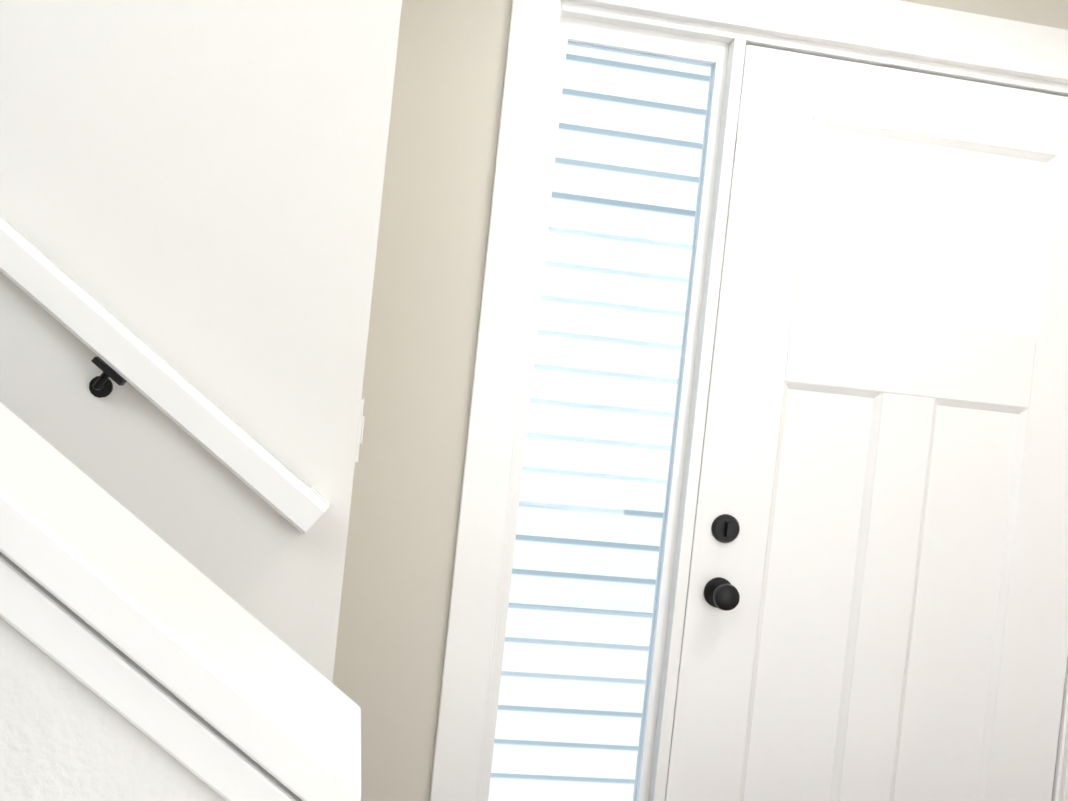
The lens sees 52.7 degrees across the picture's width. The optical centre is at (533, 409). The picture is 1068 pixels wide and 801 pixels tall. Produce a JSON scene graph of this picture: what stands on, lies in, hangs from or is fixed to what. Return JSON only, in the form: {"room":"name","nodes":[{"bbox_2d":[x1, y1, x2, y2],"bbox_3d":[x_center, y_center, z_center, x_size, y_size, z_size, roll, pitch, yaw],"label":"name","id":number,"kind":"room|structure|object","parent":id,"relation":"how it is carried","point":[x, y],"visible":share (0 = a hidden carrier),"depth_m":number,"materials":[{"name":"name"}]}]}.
{"room":"entrance hall","nodes":[
{"label":"entrance hall","id":0,"kind":"room"},
{"bbox_2d":[0,617,225,800],"bbox_3d":[-1.759,0.938,0.558,3.100,4.742,0.110,6,1,-9],"label":"wall","id":1,"kind":"structure","parent":0,"point":[65,735],"depth_m":0.71,"materials":[{"name":"white paint"}]},
{"bbox_2d":[0,402,360,800],"bbox_3d":[-1.153,-0.608,0.618,2.244,1.648,0.185,6,1,-9],"label":"trim","id":2,"kind":"structure","parent":1,"relation":"on","point":[116,605],"depth_m":0.68,"materials":[{"name":"white wood"}]},
{"bbox_2d":[0,0,401,682],"bbox_3d":[-2.430,-2.094,1.561,4.700,6.200,0.120,6,1,-9],"label":"wall","id":3,"kind":"structure","parent":0,"point":[190,190],"depth_m":1.86,"materials":[{"name":"white paint"}]},
{"bbox_2d":[0,215,329,533],"bbox_3d":[-1.328,-0.695,1.686,2.143,1.614,0.075,6,1,-9],"label":"handrail","id":4,"kind":"object","parent":3,"relation":"attached to","point":[123,352],"visible":1,"depth_m":1.79,"materials":[{"name":"white wood"}]},
{"bbox_2d":[332,0,1067,800],"bbox_3d":[0.685,-0.007,2.442,2.120,2.670,0.130,6,1,-9],"label":"wall","id":5,"kind":"structure","parent":0,"point":[424,322],"depth_m":2.23,"materials":[{"name":"grey paint"}]},
{"bbox_2d":[479,16,729,800],"bbox_3d":[0.128,0.206,2.344,0.378,2.053,0.040,6,1,-9],"label":"sidelight window","id":6,"kind":"structure","parent":5,"relation":"in","point":[650,44],"depth_m":2.34,"materials":[{"name":"white"}]},
{"bbox_2d":[429,0,1067,800],"bbox_3d":[0.602,0.208,2.425,1.585,2.225,0.171,6,1,-9],"label":"door frame","id":7,"kind":"structure","parent":5,"relation":"attached to","point":[899,28],"depth_m":2.25,"materials":[{"name":"white wood"}]},
{"bbox_2d":[665,45,1067,800],"bbox_3d":[0.811,0.276,2.396,0.933,2.042,0.114,6,1,-9],"label":"front door","id":8,"kind":"structure","parent":5,"relation":"in","point":[877,599],"depth_m":2.40,"materials":[{"name":"white wood"}]},
{"bbox_3d":[-0.216,-1.872,2.143,0.120,6.200,0.310,6,1,-9],"label":"wall","id":9,"kind":"structure","parent":0,"visible":0},
{"bbox_2d":[355,398,364,461],"bbox_3d":[-0.332,0.038,2.066,0.010,0.120,0.074,6,1,-9],"label":"light switch","id":10,"kind":"object","parent":9,"relation":"attached to","point":[360,430],"visible":0.85,"depth_m":2.03,"materials":[{"name":"white plastic"}]},
{"label":"outside","id":11,"kind":"structure","parent":0,"visible":0},
{"bbox_2d":[488,45,710,800],"bbox_3d":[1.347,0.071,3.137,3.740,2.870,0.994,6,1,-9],"label":"window blinds","id":12,"kind":"object","parent":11,"point":[582,423],"depth_m":3.32,"materials":[{"name":"white plastic"}]}
]}

